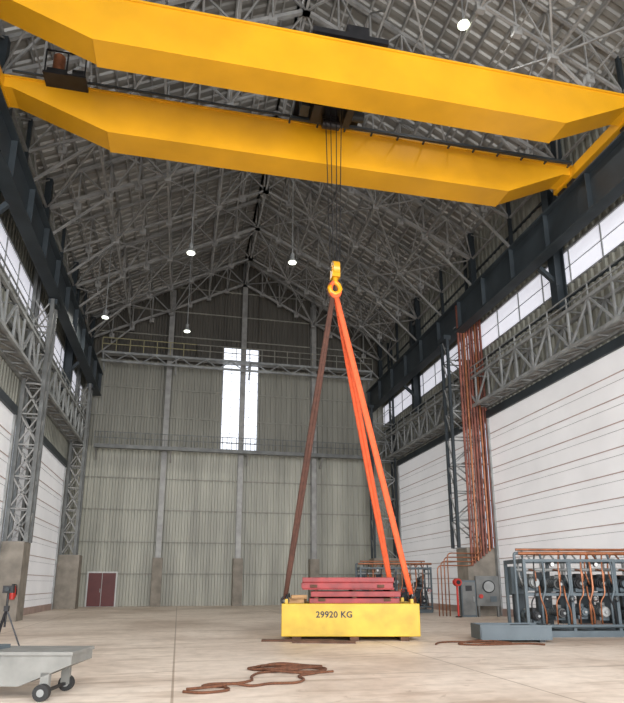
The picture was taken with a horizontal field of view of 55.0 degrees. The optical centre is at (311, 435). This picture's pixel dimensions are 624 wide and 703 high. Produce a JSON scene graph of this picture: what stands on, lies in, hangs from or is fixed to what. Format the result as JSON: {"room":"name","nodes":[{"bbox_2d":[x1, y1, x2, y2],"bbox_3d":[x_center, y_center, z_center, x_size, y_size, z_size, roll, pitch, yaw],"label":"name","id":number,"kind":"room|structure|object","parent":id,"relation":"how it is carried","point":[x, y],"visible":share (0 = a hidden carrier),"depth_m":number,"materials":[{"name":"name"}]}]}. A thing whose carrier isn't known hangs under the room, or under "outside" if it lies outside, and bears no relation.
{"room":"factory floor","nodes":[
{"label":"factory floor","id":0,"kind":"room"},
{"bbox_2d":[0,108,12,214],"bbox_3d":[-11.272,-10.109,21.802,0.919,7.400,0.440,3,-14,-12],"label":"wall column","id":1,"kind":"structure","parent":0,"point":[4,206],"depth_m":21.34,"materials":[{"name":"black metal"}]},
{"bbox_2d":[9,584,16,599],"bbox_3d":[-12.508,6.556,25.098,0.300,0.630,0.277,3,-14,-12],"label":"fire extinguisher","id":2,"kind":"object","parent":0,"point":[11,595],"visible":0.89,"depth_m":25.01,"materials":[{"name":"red paint"}]},
{"bbox_2d":[0,108,89,554],"bbox_3d":[-11.523,-4.741,18.098,0.450,21.000,53.000,3,-14,-12],"label":"wall","id":3,"kind":"structure","parent":0,"point":[10,383],"depth_m":28.17,"materials":[{"name":"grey metal"}]},
{"bbox_2d":[0,387,17,551],"bbox_3d":[-11.722,1.431,18.582,0.270,9.250,15.340,3,-14,-12],"label":"door","id":4,"kind":"structure","parent":3,"relation":"in","point":[8,408],"depth_m":25.70,"materials":[{"name":"white metal"}]},
{"bbox_2d":[12,418,67,614],"bbox_3d":[-14.830,4.870,32.479,0.270,9.250,11.440,3,-14,-12],"label":"door","id":5,"kind":"structure","parent":3,"relation":"in","point":[44,549],"depth_m":34.05,"materials":[{"name":"white metal"}]},
{"bbox_2d":[0,216,82,404],"bbox_3d":[-11.425,-8.913,19.139,0.145,1.690,53.025,3,-14,-12],"label":"window","id":6,"kind":"structure","parent":3,"relation":"in","point":[8,251],"depth_m":27.41,"materials":[{"name":"glass"}]},
{"bbox_2d":[61,279,81,390],"bbox_3d":[-14.710,-6.306,37.169,0.919,7.400,0.440,3,-14,-12],"label":"wall column","id":7,"kind":"structure","parent":0,"point":[68,367],"depth_m":36.64,"materials":[{"name":"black metal"}]},
{"bbox_2d":[67,264,386,606],"bbox_3d":[-5.606,-1.003,46.511,23.500,27.394,0.450,3,-14,-12],"label":"wall","id":8,"kind":"structure","parent":0,"point":[118,528],"depth_m":45.43,"materials":[{"name":"grey metal"}]},
{"bbox_2d":[85,571,117,606],"bbox_3d":[-14.536,10.616,41.338,2.000,2.350,0.220,3,-14,-12],"label":"door","id":9,"kind":"structure","parent":8,"relation":"in","point":[101,587],"depth_m":41.28,"materials":[{"name":"red paint"}]},
{"bbox_2d":[93,430,371,468],"bbox_3d":[-5.407,1.280,45.000,20.750,1.914,1.530,3,-14,-12],"label":"walkway","id":10,"kind":"object","parent":8,"relation":"attached to","point":[247,453],"visible":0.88,"depth_m":44.15,"materials":[{"name":"metal"}]},
{"bbox_2d":[101,337,372,388],"bbox_3d":[-5.401,-5.469,46.645,20.750,2.221,1.580,3,-14,-12],"label":"walkway","id":11,"kind":"object","parent":8,"relation":"attached to","point":[105,353],"visible":0.9,"depth_m":45.75,"materials":[{"name":"metal"}]},
{"bbox_2d":[219,348,259,450],"bbox_3d":[-5.634,-2.779,46.839,2.900,8.425,0.150,3,-14,-12],"label":"window","id":12,"kind":"structure","parent":8,"relation":"in","point":[230,396],"depth_m":46.77,"materials":[{"name":"glass"}]},
{"bbox_2d":[90,261,382,378],"bbox_3d":[-5.399,-9.253,47.571,22.800,10.320,0.300,3,-14,-12],"label":"roof truss","id":13,"kind":"object","parent":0,"point":[379,350],"depth_m":48.17,"materials":[{"name":"grey metal"}]},
{"bbox_2d":[82,233,398,361],"bbox_3d":[-4.540,-10.191,43.726,22.650,10.294,0.200,3,-14,-12],"label":"roof truss","id":14,"kind":"object","parent":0,"point":[231,241],"depth_m":44.43,"materials":[{"name":"grey metal"}]},
{"bbox_2d":[71,199,420,341],"bbox_3d":[-3.681,-11.155,39.887,22.800,10.320,0.300,3,-14,-12],"label":"roof truss","id":15,"kind":"object","parent":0,"point":[75,274],"depth_m":40.61,"materials":[{"name":"grey metal"}]},
{"bbox_2d":[60,170,443,315],"bbox_3d":[-2.821,-12.093,36.042,22.650,10.294,0.200,3,-14,-12],"label":"roof truss","id":16,"kind":"object","parent":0,"point":[242,199],"depth_m":36.58,"materials":[{"name":"grey metal"}]},
{"bbox_2d":[43,111,476,285],"bbox_3d":[-1.962,-13.056,32.204,22.800,10.320,0.300,3,-14,-12],"label":"roof truss","id":17,"kind":"object","parent":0,"point":[48,193],"depth_m":31.28,"materials":[{"name":"grey metal"}]},
{"bbox_2d":[24,80,512,246],"bbox_3d":[-1.103,-13.994,28.359,22.650,10.294,0.200,3,-14,-12],"label":"roof truss","id":18,"kind":"object","parent":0,"point":[63,152],"depth_m":27.63,"materials":[{"name":"grey metal"}]},
{"bbox_2d":[0,0,561,197],"bbox_3d":[-0.243,-14.958,24.520,22.800,10.320,0.300,3,-14,-12],"label":"roof truss","id":19,"kind":"object","parent":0,"point":[5,44],"depth_m":25.04,"materials":[{"name":"grey metal"}]},
{"bbox_2d":[0,605,623,702],"bbox_3d":[0.627,5.542,15.319,24.300,0.300,59.400,3,-14,-12],"label":"floor","id":20,"kind":"structure","parent":0,"point":[141,654],"depth_m":12.24,"materials":[{"name":"concrete"}]},
{"bbox_2d":[0,586,19,645],"bbox_3d":[-6.833,4.145,13.405,0.755,1.507,0.738,3,-14,-12],"label":"camera tripod","id":21,"kind":"object","parent":20,"relation":"on","point":[6,589],"visible":0.97,"depth_m":13.48,"materials":[{"name":"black metal"}]},
{"bbox_2d":[18,394,38,540],"bbox_3d":[-13.572,3.186,28.381,0.130,10.550,0.820,3,-14,-12],"label":"lattice bracing","id":22,"kind":"object","parent":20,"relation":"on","point":[31,441],"visible":0.39,"depth_m":28.56,"materials":[{"name":"grey paint"}]},
{"bbox_2d":[0,212,60,621],"bbox_3d":[-12.955,-1.956,27.894,1.330,20.300,1.200,3,-14,-12],"label":"lattice column","id":23,"kind":"structure","parent":20,"relation":"on","point":[14,555],"depth_m":26.88,"materials":[{"name":"grey metal"}]},
{"bbox_2d":[0,253,85,448],"bbox_3d":[-10.717,-6.113,17.769,0.890,2.245,51.470,3,-14,-12],"label":"girder","id":24,"kind":"object","parent":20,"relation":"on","point":[12,352],"visible":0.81,"depth_m":26.57,"materials":[{"name":"grey metal"}]},
{"bbox_2d":[0,86,102,395],"bbox_3d":[-10.463,-9.871,19.118,1.240,1.790,52.123,3,-14,-12],"label":"beam","id":25,"kind":"structure","parent":24,"relation":"on","point":[18,188],"depth_m":24.97,"materials":[{"name":"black metal"}]},
{"bbox_2d":[0,0,623,294],"bbox_3d":[0.304,-8.422,19.335,21.500,8.220,5.100,3,-14,-12],"label":"crane","id":26,"kind":"object","parent":25,"relation":"on","point":[332,76],"visible":0.94,"depth_m":19.23,"materials":[{"name":"yellow paint"}]},
{"bbox_2d":[280,281,337,602],"bbox_3d":[-0.048,-0.021,17.948,1.778,9.865,0.240,-5,-15,18],"label":"sling","id":27,"kind":"object","parent":26,"relation":"hanging from","point":[318,386],"visible":0.94,"depth_m":17.86,"materials":[{"name":"brown fabric"}]},
{"bbox_2d":[329,280,414,598],"bbox_3d":[1.588,0.115,18.822,2.608,9.720,2.030,3,-14,-12],"label":"sling","id":28,"kind":"object","parent":26,"relation":"hanging from","point":[357,394],"visible":0.88,"depth_m":18.61,"materials":[{"name":"orange fabric"}]},
{"bbox_2d":[0,644,94,701],"bbox_3d":[-4.970,3.335,8.605,3.340,0.760,0.960,0,-14,0],"label":"cart","id":29,"kind":"object","parent":20,"relation":"on","point":[19,665],"visible":1,"depth_m":8.26,"materials":[{"name":"grey paint"}]},
{"bbox_2d":[53,315,94,608],"bbox_3d":[-15.609,1.064,40.099,1.480,20.300,1.200,3,-14,-12],"label":"lattice column","id":30,"kind":"structure","parent":20,"relation":"on","point":[68,574],"depth_m":38.75,"materials":[{"name":"grey metal"}]},
{"bbox_2d":[150,290,176,606],"bbox_3d":[-10.893,0.239,44.441,0.680,23.988,0.750,3,-14,-12],"label":"column","id":31,"kind":"structure","parent":20,"relation":"on","point":[157,564],"depth_m":43.41,"materials":[{"name":"metal"}]},
{"bbox_2d":[231,264,248,605],"bbox_3d":[-5.392,-0.909,45.956,0.680,26.946,0.750,3,-14,-12],"label":"column","id":32,"kind":"structure","parent":20,"relation":"on","point":[237,565],"depth_m":44.89,"materials":[{"name":"metal"}]},
{"bbox_2d":[182,663,326,693],"bbox_3d":[-0.789,4.027,9.983,1.468,0.085,3.171,-4,-14,16],"label":"coil","id":33,"kind":"object","parent":20,"relation":"on","point":[277,666],"visible":0.87,"depth_m":9.49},
{"bbox_2d":[261,662,333,673],"bbox_3d":[-0.321,4.286,11.050,1.249,0.093,1.162,3,-14,-12],"label":"coil","id":34,"kind":"object","parent":20,"relation":"on","point":[292,670],"visible":0.84,"depth_m":10.71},
{"bbox_2d":[261,639,355,643],"bbox_3d":[-0.104,5.595,16.282,2.590,0.060,0.578,-1,-14,5],"label":"plank","id":35,"kind":"object","parent":20,"relation":"on","point":[262,640],"visible":1,"depth_m":16.10,"materials":[{"name":"brown wood"}]},
{"bbox_2d":[308,305,318,600],"bbox_3d":[0.130,0.872,46.750,0.680,23.868,0.750,3,-14,-12],"label":"column","id":36,"kind":"structure","parent":20,"relation":"on","point":[313,562],"depth_m":45.87,"materials":[{"name":"metal"}]},
{"bbox_2d":[281,593,420,640],"bbox_3d":[1.078,5.364,17.831,3.860,1.253,2.410,0,-14,0],"label":"block","id":37,"kind":"object","parent":20,"relation":"on","point":[401,621],"visible":0.99,"depth_m":16.66,"materials":[{"name":"yellow paint"}]},
{"bbox_2d":[289,595,306,602],"bbox_3d":[-0.434,4.769,17.469,0.595,0.225,0.947,0,-14,0],"label":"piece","id":38,"kind":"object","parent":37,"relation":"on","point":[294,598],"visible":0.82,"depth_m":17.09,"materials":[{"name":"beige wood"}]},
{"bbox_2d":[309,590,400,602],"bbox_3d":[1.223,4.789,17.834,2.590,0.370,1.880,0,-14,0],"label":"steel plate","id":39,"kind":"object","parent":37,"relation":"on","point":[351,596],"visible":0.92,"depth_m":16.96,"materials":[{"name":"paint"}]},
{"bbox_2d":[301,577,393,589],"bbox_3d":[1.013,4.422,17.848,2.630,0.340,1.830,0,-14,0],"label":"steel plate","id":40,"kind":"object","parent":39,"relation":"on","point":[308,583],"visible":1,"depth_m":16.99,"materials":[{"name":"paint"}]},
{"bbox_2d":[367,339,400,597],"bbox_3d":[5.356,2.330,45.213,2.230,20.300,1.200,3,-14,-12],"label":"lattice column","id":41,"kind":"structure","parent":20,"relation":"on","point":[373,534],"depth_m":44.71,"materials":[{"name":"grey metal"}]},
{"bbox_2d":[355,561,433,612],"bbox_3d":[4.462,8.389,33.264,4.265,2.796,1.632,1,-14,-4],"label":"pump","id":42,"kind":"object","parent":20,"relation":"on","point":[418,587],"visible":0.47,"depth_m":32.91,"materials":[{"name":"blue paint"}]},
{"bbox_2d":[452,578,461,616],"bbox_3d":[6.917,7.708,28.392,0.360,1.777,0.350,3,-14,-12],"label":"hose reel","id":43,"kind":"object","parent":20,"relation":"on","point":[456,582],"visible":0.98,"depth_m":28.41,"materials":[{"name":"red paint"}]},
{"bbox_2d":[437,305,494,615],"bbox_3d":[7.698,0.801,31.167,3.334,16.480,0.502,4,-14,-15],"label":"riser pipe","id":44,"kind":"object","parent":20,"relation":"on","point":[474,331],"visible":0.89,"depth_m":31.14,"materials":[{"name":"orange metal"}]},
{"bbox_2d":[438,257,496,615],"bbox_3d":[8.231,-0.851,32.359,2.230,20.300,1.200,3,-14,-12],"label":"lattice column","id":45,"kind":"structure","parent":20,"relation":"on","point":[486,566],"depth_m":31.28,"materials":[{"name":"metal"}]},
{"bbox_2d":[366,130,623,411],"bbox_3d":[10.479,-8.779,23.532,1.240,1.790,52.123,3,-14,-12],"label":"beam","id":46,"kind":"structure","parent":45,"relation":"on","point":[601,183],"depth_m":26.61,"materials":[{"name":"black metal"}]},
{"bbox_2d":[459,580,477,616],"bbox_3d":[7.494,7.834,28.744,0.700,1.700,0.470,0,-14,0],"label":"tall cabinet","id":47,"kind":"object","parent":20,"relation":"on","point":[467,589],"visible":0.89,"depth_m":28.57,"materials":[{"name":"grey metal"}]},
{"bbox_2d":[474,576,499,616],"bbox_3d":[8.454,7.749,28.816,1.100,1.900,0.320,0,-14,0],"label":"panel","id":48,"kind":"object","parent":20,"relation":"on","point":[487,587],"visible":0.98,"depth_m":28.77,"materials":[{"name":"grey paint"}]},
{"bbox_2d":[435,640,544,645],"bbox_3d":[4.579,5.463,15.781,2.818,0.079,0.939,1,-14,-2],"label":"coil","id":49,"kind":"object","parent":20,"relation":"on","point":[490,642],"visible":1,"depth_m":15.70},
{"bbox_2d":[379,254,623,461],"bbox_3d":[11.124,-4.974,22.373,0.890,2.245,51.470,3,-14,-12],"label":"girder","id":50,"kind":"object","parent":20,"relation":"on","point":[611,328],"visible":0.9,"depth_m":26.86,"materials":[{"name":"grey metal"}]},
{"bbox_2d":[470,623,552,641],"bbox_3d":[5.547,5.507,16.737,1.960,0.450,1.065,0,-14,0],"label":"plinth","id":51,"kind":"object","parent":20,"relation":"on","point":[538,632],"visible":0.98,"depth_m":16.25,"materials":[{"name":"blue paint"}]},
{"bbox_2d":[503,548,623,636],"bbox_3d":[8.416,4.897,18.823,4.565,2.637,1.732,1,-14,-3],"label":"equipment rack","id":52,"kind":"object","parent":20,"relation":"on","point":[609,609],"visible":1,"depth_m":18.38,"materials":[{"name":"grey metal"}]},
{"bbox_2d":[0,0,623,344],"bbox_3d":[0.001,-17.341,23.952,24.200,6.726,53.300,3,-14,-12],"label":"ceiling","id":53,"kind":"structure","parent":0,"point":[613,11],"depth_m":33.96,"materials":[{"name":"grey metal"}]},
{"bbox_2d":[0,0,623,360],"bbox_3d":[-0.087,-16.306,24.112,22.600,7.797,50.126,3,-14,-12],"label":"roof","id":54,"kind":"structure","parent":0,"point":[587,7],"depth_m":32.54,"materials":[{"name":"grey metal"}]},
{"bbox_2d":[101,238,112,318],"bbox_3d":[-12.206,-9.551,36.002,0.480,5.401,0.473,3,-14,-12],"label":"pendant lamp","id":55,"kind":"object","parent":54,"relation":"hanging from","point":[105,315],"visible":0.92,"depth_m":35.60,"materials":[{"name":"metal"}]},
{"bbox_2d":[183,236,192,332],"bbox_3d":[-7.883,-10.310,38.738,0.480,7.788,0.473,3,-14,-12],"label":"pendant lamp","id":56,"kind":"object","parent":54,"relation":"hanging from","point":[187,330],"visible":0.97,"depth_m":38.14,"materials":[{"name":"metal"}]},
{"bbox_2d":[186,164,195,255],"bbox_3d":[-5.755,-12.524,29.431,0.480,8.015,0.473,3,-14,-12],"label":"pendant lamp","id":57,"kind":"object","parent":54,"relation":"hanging from","point":[190,251],"visible":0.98,"depth_m":28.70,"materials":[{"name":"metal"}]},
{"bbox_2d":[288,100,296,264],"bbox_3d":[-0.966,-13.274,30.688,0.480,9.876,0.473,3,-14,-12],"label":"pendant lamp","id":58,"kind":"object","parent":54,"relation":"hanging from","point":[292,261],"visible":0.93,"depth_m":29.81,"materials":[{"name":"metal"}]},
{"bbox_2d":[457,0,469,29],"bbox_3d":[5.685,-16.491,22.747,0.480,2.326,0.473,3,-14,-12],"label":"floodlight","id":59,"kind":"object","parent":54,"relation":"hanging from","point":[463,24],"visible":1,"depth_m":22.47,"materials":[{"name":"metal"}]},
{"bbox_2d":[0,0,623,341],"bbox_3d":[0.032,-17.355,23.804,22.741,6.369,53.000,3,-14,-12],"label":"roof purlins","id":60,"kind":"structure","parent":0,"point":[606,2],"depth_m":33.41,"materials":[{"name":"grey metal"}]},
{"bbox_2d":[403,311,421,412],"bbox_3d":[6.849,-5.181,41.713,1.158,7.400,0.440,3,-14,-12],"label":"wall column","id":61,"kind":"structure","parent":0,"point":[415,391],"depth_m":41.25,"materials":[{"name":"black metal"}]},
{"bbox_2d":[382,65,623,557],"bbox_3d":[11.588,-3.536,22.969,0.450,21.000,53.000,3,-14,-12],"label":"wall","id":62,"kind":"structure","parent":0,"point":[528,213],"depth_m":30.34,"materials":[{"name":"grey metal"}]},
{"bbox_2d":[397,419,481,610],"bbox_3d":[7.756,5.576,37.830,0.270,10.450,12.340,3,-14,-12],"label":"door","id":63,"kind":"structure","parent":62,"relation":"in","point":[422,484],"depth_m":38.17,"materials":[{"name":"white metal"}]},
{"bbox_2d":[383,199,623,425],"bbox_3d":[11.496,-7.718,23.970,0.145,1.690,53.025,3,-14,-12],"label":"window","id":64,"kind":"structure","parent":62,"relation":"in","point":[606,235],"depth_m":28.37,"materials":[{"name":"glass"}]},
{"bbox_2d":[485,334,623,623],"bbox_3d":[10.960,2.031,23.506,0.270,10.450,15.340,3,-14,-12],"label":"door","id":65,"kind":"structure","parent":62,"relation":"in","point":[556,445],"depth_m":25.32,"materials":[{"name":"white metal"}]},
{"bbox_2d":[471,0,623,93],"bbox_3d":[0.616,-15.896,20.675,22.650,10.294,0.200,3,-14,-12],"label":"roof truss","id":66,"kind":"object","parent":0,"point":[618,87],"depth_m":22.19,"materials":[{"name":"grey metal"}]},
{"bbox_2d":[537,160,568,311],"bbox_3d":[10.287,-8.984,26.346,1.158,7.400,0.440,3,-14,-12],"label":"wall column","id":67,"kind":"structure","parent":0,"point":[556,275],"depth_m":25.81,"materials":[{"name":"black metal"}]}
]}

